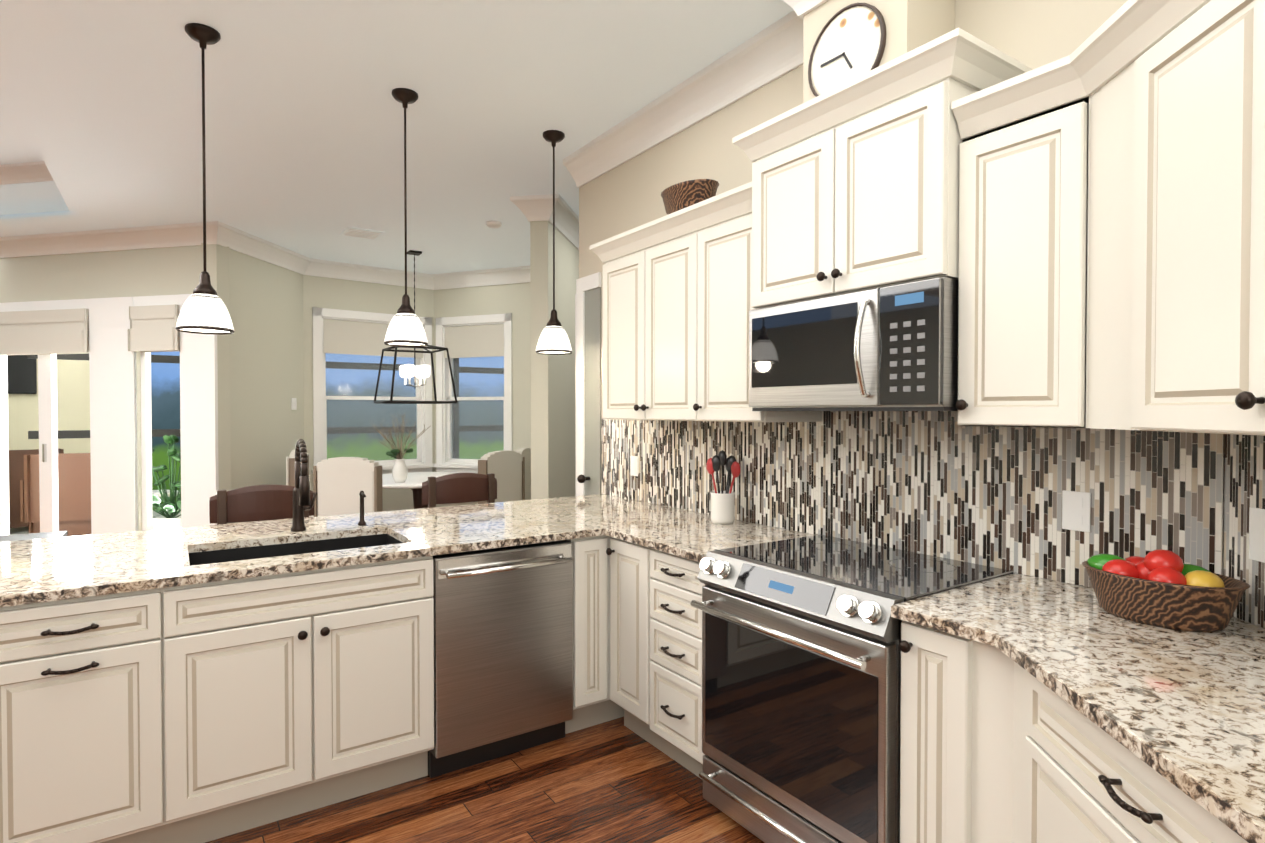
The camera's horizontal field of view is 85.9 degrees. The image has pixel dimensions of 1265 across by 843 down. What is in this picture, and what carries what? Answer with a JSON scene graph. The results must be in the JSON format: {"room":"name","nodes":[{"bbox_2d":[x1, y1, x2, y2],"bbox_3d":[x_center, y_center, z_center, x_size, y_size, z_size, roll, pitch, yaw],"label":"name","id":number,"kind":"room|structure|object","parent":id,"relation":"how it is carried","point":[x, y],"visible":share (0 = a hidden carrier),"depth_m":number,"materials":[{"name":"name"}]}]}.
{"room":"dining room and kitchen","nodes":[
{"label":"dining room and kitchen","id":0,"kind":"room"},
{"bbox_2d":[8,359,89,452],"bbox_3d":[-8.715,-0.200,8.665,3.840,3.000,0.100,-1,1,-34],"label":"wall","id":1,"kind":"structure","parent":0,"point":[73,394],"depth_m":9.26,"materials":[{"name":"beige paint"}]},
{"bbox_2d":[7,355,36,393],"bbox_3d":[-8.507,-0.661,8.700,1.330,0.800,0.056,-1,1,-34],"label":"tv","id":2,"kind":"object","parent":1,"relation":"attached to","point":[22,373],"visible":0.56,"depth_m":8.97,"materials":[{"name":"black"}]},
{"bbox_2d":[10,509,763,842],"bbox_3d":[-2.167,1.403,4.245,13.700,0.082,14.600,-1,1,-34],"label":"floor","id":3,"kind":"structure","parent":0,"point":[614,781],"depth_m":2.45,"materials":[{"name":"brown wood"}]},
{"bbox_2d":[0,531,66,541],"bbox_3d":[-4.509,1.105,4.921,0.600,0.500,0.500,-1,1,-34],"label":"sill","id":4,"kind":"structure","parent":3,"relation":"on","point":[16,537],"depth_m":5.04,"materials":[{"name":"white metal"}]},
{"bbox_2d":[8,449,63,527],"bbox_3d":[-7.481,0.821,8.219,0.850,0.970,0.920,1,1,41],"label":"chair","id":5,"kind":"object","parent":3,"relation":"on","point":[16,466],"visible":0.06,"depth_m":7.96,"materials":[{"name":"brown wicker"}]},
{"bbox_2d":[20,453,90,536],"bbox_3d":[-6.159,0.830,7.665,0.920,0.970,0.850,0,1,-19],"label":"chair","id":6,"kind":"object","parent":3,"relation":"on","point":[74,491],"visible":0.35,"depth_m":7.30,"materials":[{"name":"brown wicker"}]},
{"bbox_2d":[0,586,175,842],"bbox_3d":[-1.810,0.952,2.233,0.484,0.883,0.623,-1,1,-34],"label":"base cabinet","id":7,"kind":"object","parent":3,"relation":"on","point":[88,684],"depth_m":2.00,"materials":[{"name":"white paint"}]},
{"bbox_2d":[0,494,813,606],"bbox_3d":[-0.923,0.487,2.682,2.950,0.030,1.722,-1,1,-34],"label":"countertop","id":8,"kind":"structure","parent":7,"relation":"on","point":[32,571],"depth_m":2.72,"materials":[{"name":"stone"}]},
{"bbox_2d":[358,491,365,525],"bbox_3d":[-1.207,0.389,3.044,0.036,0.154,0.079,-1,1,-34],"label":"soap dispenser","id":9,"kind":"object","parent":8,"relation":"on","point":[362,494],"depth_m":3.05,"materials":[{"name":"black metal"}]},
{"bbox_2d":[706,450,739,523],"bbox_3d":[0.412,0.300,3.132,0.147,0.330,0.139,-1,1,-34],"label":"utensil crock","id":10,"kind":"object","parent":8,"relation":"on","point":[722,507],"visible":1,"depth_m":3.09,"materials":[{"name":"white ceramic"}]},
{"bbox_2d":[152,490,179,511],"bbox_3d":[-5.294,1.049,7.438,0.580,0.543,0.571,-1,1,-34],"label":"table","id":11,"kind":"object","parent":3,"relation":"on","point":[156,493],"visible":0.15,"depth_m":7.44,"materials":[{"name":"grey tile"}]},
{"bbox_2d":[152,435,180,529],"bbox_3d":[-4.774,0.728,7.059,0.789,1.191,0.860,-1,1,-34],"label":"plant","id":12,"kind":"object","parent":3,"relation":"on","point":[170,517],"visible":0.52,"depth_m":6.98,"materials":[{"name":"green plant"}]},
{"bbox_2d":[209,484,313,524],"bbox_3d":[-1.839,0.854,3.432,0.486,1.045,0.437,-1,1,-34],"label":"bar stool","id":13,"kind":"object","parent":3,"relation":"on","point":[264,502],"visible":0.33,"depth_m":3.50,"materials":[{"name":"brown wood"}]},
{"bbox_2d":[27,353,503,458],"bbox_3d":[-3.752,-0.714,9.595,7.219,4.000,0.060,-1,1,-34],"label":"cage","id":14,"kind":"object","parent":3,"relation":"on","point":[63,434],"visible":0.08,"depth_m":9.48,"materials":[{"name":"dark painted aluminum"},{"name":"screen mesh"}]},
{"bbox_2d":[286,449,313,518],"bbox_3d":[-3.019,0.800,6.673,0.595,1.059,0.560,0,1,-17],"label":"dining chair","id":15,"kind":"object","parent":3,"relation":"on","point":[290,470],"visible":0.08,"depth_m":6.34,"materials":[{"name":"grey fabric"}]},
{"bbox_2d":[313,457,382,516],"bbox_3d":[-2.270,0.814,5.702,0.530,1.059,0.550,0,1,6],"label":"dining chair","id":16,"kind":"object","parent":3,"relation":"on","point":[340,484],"visible":0.4,"depth_m":5.44,"materials":[{"name":"grey fabric"}]},
{"bbox_2d":[382,472,464,508],"bbox_3d":[-2.149,0.949,6.934,1.360,0.752,1.360,-1,1,-34],"label":"dining table","id":17,"kind":"object","parent":3,"relation":"on","point":[413,481],"visible":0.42,"depth_m":6.85,"materials":[{"name":"white wood"}]},
{"bbox_2d":[370,414,428,482],"bbox_3d":[-2.221,0.250,6.482,0.468,0.658,0.496,-1,1,-34],"label":"vase","id":18,"kind":"object","parent":17,"relation":"on","point":[399,472],"visible":1,"depth_m":6.44,"materials":[{"name":"white ceramic"}]},
{"bbox_2d":[422,473,496,507],"bbox_3d":[-0.979,0.844,4.123,0.486,1.045,0.437,-1,1,-34],"label":"bar stool","id":19,"kind":"object","parent":3,"relation":"on","point":[458,488],"visible":0.35,"depth_m":4.21,"materials":[{"name":"brown wood"}]},
{"bbox_2d":[428,540,572,777],"bbox_3d":[-0.651,0.949,2.967,0.594,0.868,0.646,-1,1,-34],"label":"dishwasher","id":20,"kind":"object","parent":3,"relation":"on","point":[503,651],"visible":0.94,"depth_m":2.73,"materials":[{"name":"silver metal"}]},
{"bbox_2d":[478,450,524,503],"bbox_3d":[-1.412,0.802,6.480,0.550,1.059,0.530,1,1,32],"label":"dining chair","id":21,"kind":"object","parent":3,"relation":"on","point":[506,468],"visible":0.4,"depth_m":6.35,"materials":[{"name":"grey fabric"}]},
{"bbox_2d":[477,448,530,503],"bbox_3d":[-1.319,0.797,6.841,0.550,1.059,0.530,0,1,6],"label":"dining chair","id":22,"kind":"object","parent":3,"relation":"on","point":[525,453],"visible":0.15,"depth_m":6.82,"materials":[{"name":"grey fabric"}]},
{"bbox_2d":[565,535,611,733],"bbox_3d":[-0.354,0.937,3.218,0.173,0.883,0.623,-1,1,-34],"label":"base cabinet","id":23,"kind":"object","parent":3,"relation":"on","point":[592,704],"depth_m":2.97,"materials":[{"name":"white paint"}]},
{"bbox_2d":[612,701,623,719],"bbox_3d":[-0.027,0.934,3.440,0.618,0.883,0.623,-1,1,-34],"label":"base cabinet","id":24,"kind":"object","parent":3,"relation":"on","point":[617,711],"depth_m":3.16,"materials":[{"name":"white paint"}]},
{"bbox_2d":[606,537,706,680],"bbox_3d":[0.329,0.942,2.915,0.630,0.883,0.691,-1,1,-34],"label":"base cabinet","id":25,"kind":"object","parent":3,"relation":"on","point":[654,623],"depth_m":2.74,"materials":[{"name":"white paint"}]},
{"bbox_2d":[691,534,1012,842],"bbox_3d":[0.694,0.930,2.275,0.711,0.926,0.780,-1,1,-34],"label":"range oven","id":26,"kind":"object","parent":3,"relation":"on","point":[801,671],"visible":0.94,"depth_m":2.07,"materials":[{"name":"silver metal"}]},
{"bbox_2d":[610,620,1247,842],"bbox_3d":[1.031,0.973,0.809,1.590,0.883,2.028,-1,1,-34],"label":"base cabinet","id":27,"kind":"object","parent":3,"relation":"on","point":[997,745],"depth_m":1.63,"materials":[{"name":"white paint"}]},
{"bbox_2d":[891,573,1264,842],"bbox_3d":[1.062,0.512,0.977,0.825,0.030,2.365,0,1,2],"label":"countertop","id":28,"kind":"structure","parent":27,"relation":"on","point":[1183,711],"depth_m":1.33,"materials":[{"name":"stone"}]},
{"bbox_2d":[1082,549,1249,631],"bbox_3d":[1.301,0.399,1.676,0.248,0.173,0.335,-1,1,-34],"label":"fruit basket","id":29,"kind":"object","parent":28,"relation":"on","point":[1168,589],"visible":1,"depth_m":1.60,"materials":[{"name":"wicker"}]},
{"bbox_2d":[0,0,792,273],"bbox_3d":[-2.812,-1.934,5.149,13.700,0.470,16.900,-1,1,-34],"label":"ceiling","id":30,"kind":"structure","parent":0,"point":[101,109],"depth_m":3.63,"materials":[{"name":"white paint"}]},
{"bbox_2d":[175,23,234,334],"bbox_3d":[-1.836,-1.026,2.912,0.216,1.281,0.216,-1,1,-34],"label":"pendant light","id":31,"kind":"object","parent":30,"relation":"hanging from","point":[204,310],"visible":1,"depth_m":2.88,"materials":[{"name":"white glass"}]},
{"bbox_2d":[340,226,384,239],"bbox_3d":[-2.450,-1.706,6.167,0.320,0.016,0.320,-1,1,-34],"label":"ceiling vent","id":32,"kind":"object","parent":30,"relation":"in","point":[362,233],"visible":1,"depth_m":6.13,"materials":[{"name":"white metal"}]},
{"bbox_2d":[384,88,427,346],"bbox_3d":[-1.162,-1.034,3.481,0.216,1.281,0.216,-1,1,-34],"label":"pendant light","id":33,"kind":"object","parent":30,"relation":"hanging from","point":[405,328],"visible":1,"depth_m":3.45,"materials":[{"name":"white glass"}]},
{"bbox_2d":[0,0,827,289],"bbox_3d":[-4.207,-1.787,4.072,10.322,0.530,13.924,-1,1,-34],"label":"crown molding","id":34,"kind":"structure","parent":30,"relation":"attached to","point":[768,55],"depth_m":5.15,"materials":[{"name":"white wood"}]},
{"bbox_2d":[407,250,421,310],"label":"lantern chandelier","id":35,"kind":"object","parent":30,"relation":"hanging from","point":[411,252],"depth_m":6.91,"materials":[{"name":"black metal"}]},
{"bbox_2d":[374,345,456,403],"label":"lantern chandelier","id":36,"kind":"object","parent":30,"relation":"hanging from","point":[408,371],"depth_m":6.86,"materials":[{"name":"black metal"}]},
{"bbox_2d":[486,221,501,227],"bbox_3d":[-1.194,-1.692,5.843,0.136,0.035,0.136,-1,1,-34],"label":"smoke detector","id":37,"kind":"object","parent":30,"relation":"attached to","point":[493,224],"visible":1,"depth_m":5.80,"materials":[{"name":"white plastic"}]},
{"bbox_2d":[536,130,571,354],"bbox_3d":[-0.462,-1.042,3.990,0.216,1.281,0.216,-1,1,-34],"label":"pendant light","id":38,"kind":"object","parent":30,"relation":"hanging from","point":[553,339],"visible":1,"depth_m":3.95,"materials":[{"name":"white glass"}]},
{"bbox_2d":[0,0,1224,567],"bbox_3d":[-2.256,-0.150,3.533,12.620,3.050,13.397,-1,1,-34],"label":"wall","id":39,"kind":"structure","parent":0,"point":[264,362],"depth_m":6.00,"materials":[{"name":"beige paint"}]},
{"bbox_2d":[0,304,179,355],"bbox_3d":[-5.081,-0.831,6.258,2.253,0.402,0.145,0,1,13],"label":"shades","id":40,"kind":"object","parent":39,"relation":"attached to","point":[66,331],"visible":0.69,"depth_m":6.23,"materials":[{"name":"grey fabric"}]},
{"bbox_2d":[0,294,218,535],"bbox_3d":[-4.939,0.105,6.293,2.690,2.460,0.130,0,1,13],"label":"door frame","id":41,"kind":"structure","parent":39,"relation":"attached to","point":[113,432],"depth_m":6.17,"materials":[{"name":"white wood"}]},
{"bbox_2d":[291,398,296,409],"bbox_3d":[-3.533,-0.184,7.092,0.012,0.124,0.084,0,1,5],"label":"light switch","id":42,"kind":"object","parent":39,"relation":"attached to","point":[293,403],"visible":1,"depth_m":7.08,"materials":[{"name":"white plastic"}]},
{"bbox_2d":[312,307,512,473],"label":"window","id":43,"kind":"structure","parent":39,"relation":"in","point":[345,332],"depth_m":7.90,"materials":[{"name":"white"}]},
{"bbox_2d":[575,272,600,495],"bbox_3d":[-0.230,0.217,4.390,0.150,2.290,0.295,-1,1,-34],"label":"door frame","id":44,"kind":"structure","parent":39,"relation":"attached to","point":[587,283],"depth_m":4.41,"materials":[{"name":"white wood"}]},
{"bbox_2d":[577,287,600,494],"bbox_3d":[-0.286,0.260,4.288,0.095,2.188,0.188,-1,1,-34],"label":"pantry door","id":45,"kind":"structure","parent":39,"relation":"in","point":[591,478],"depth_m":4.29,"materials":[{"name":"grey wood"}]},
{"bbox_2d":[590,181,821,421],"bbox_3d":[0.278,-0.462,3.181,0.386,0.913,1.224,-1,1,-34],"label":"upper cabinet","id":46,"kind":"object","parent":39,"relation":"attached to","point":[677,296],"visible":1,"depth_m":2.98,"materials":[{"name":"white paint"}]},
{"bbox_2d":[661,179,718,213],"bbox_3d":[0.261,-0.990,3.122,0.212,0.144,0.339,-1,1,-34],"label":"decorative bowl","id":47,"kind":"object","parent":46,"relation":"on","point":[680,196],"visible":0.52,"depth_m":3.02,"materials":[{"name":"wood"}]},
{"bbox_2d":[808,3,886,96],"bbox_3d":[0.734,-1.268,2.349,0.016,0.320,0.320,-1,1,-34],"label":"wall clock","id":48,"kind":"object","parent":39,"relation":"attached to","point":[850,43],"visible":0.77,"depth_m":2.33,"materials":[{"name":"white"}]},
{"bbox_2d":[732,28,1032,308],"bbox_3d":[0.814,-0.745,2.332,0.446,0.650,0.894,-1,1,-34],"label":"upper cabinet","id":49,"kind":"object","parent":39,"relation":"attached to","point":[855,184],"visible":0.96,"depth_m":2.12,"materials":[{"name":"white paint"}]},
{"bbox_2d":[749,277,958,410],"bbox_3d":[0.793,-0.225,2.325,0.472,0.378,0.766,-1,1,-34],"label":"microwave","id":50,"kind":"object","parent":49,"relation":"attached to","point":[892,348],"visible":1,"depth_m":2.11,"materials":[{"name":"silver metal"}]},
{"bbox_2d":[602,411,1264,627],"bbox_3d":[0.577,0.372,2.024,1.206,0.850,4.492,-1,1,-34],"label":"tile backsplash","id":51,"kind":"structure","parent":39,"relation":"attached to","point":[943,484],"depth_m":2.26,"materials":[{"name":"tile"}]},
{"bbox_2d":[630,456,637,475],"bbox_3d":[0.009,0.256,3.909,0.008,0.115,0.075,-1,1,-34],"label":"electrical outlet plate","id":52,"kind":"object","parent":51,"relation":"attached to","point":[633,465],"visible":1,"depth_m":3.90,"materials":[{"name":"white plastic"}]},
{"bbox_2d":[1062,490,1090,531],"bbox_3d":[1.304,0.263,1.997,0.008,0.115,0.075,-1,1,-34],"label":"electrical outlet plate","id":53,"kind":"object","parent":51,"relation":"attached to","point":[1076,509],"visible":1,"depth_m":1.99,"materials":[{"name":"white plastic"}]},
{"bbox_2d":[1249,507,1264,562],"bbox_3d":[1.482,0.269,1.591,0.010,0.124,0.084,0,1,5],"label":"switch plate","id":54,"kind":"object","parent":51,"relation":"attached to","point":[1256,534],"visible":1,"depth_m":1.61,"materials":[{"name":"white plastic"}]},
{"bbox_2d":[951,76,1018,426],"bbox_3d":[1.179,-0.443,1.883,0.349,0.913,0.380,-1,1,-34],"label":"upper cabinet","id":55,"kind":"object","parent":39,"relation":"attached to","point":[987,119],"depth_m":1.87,"materials":[{"name":"white paint"}]},
{"bbox_2d":[1019,0,1222,433],"bbox_3d":[1.243,-0.432,1.092,0.733,0.913,0.795,-1,1,-34],"label":"upper cabinet","id":56,"kind":"object","parent":39,"relation":"attached to","point":[1112,222],"depth_m":1.53,"materials":[{"name":"white paint"}]},
{"bbox_2d":[1215,0,1264,435],"bbox_3d":[1.054,-0.431,0.918,0.251,0.909,0.302,-1,1,-34],"label":"upper cabinet","id":57,"kind":"object","parent":39,"relation":"attached to","point":[1240,394],"depth_m":1.19,"materials":[{"name":"white paint"}]},
{"label":"outside","id":58,"kind":"structure","parent":0,"visible":0},
{"bbox_2d":[151,351,503,509],"bbox_3d":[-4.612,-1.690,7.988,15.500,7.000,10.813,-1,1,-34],"label":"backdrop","id":59,"kind":"structure","parent":58,"point":[165,392],"depth_m":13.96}
]}

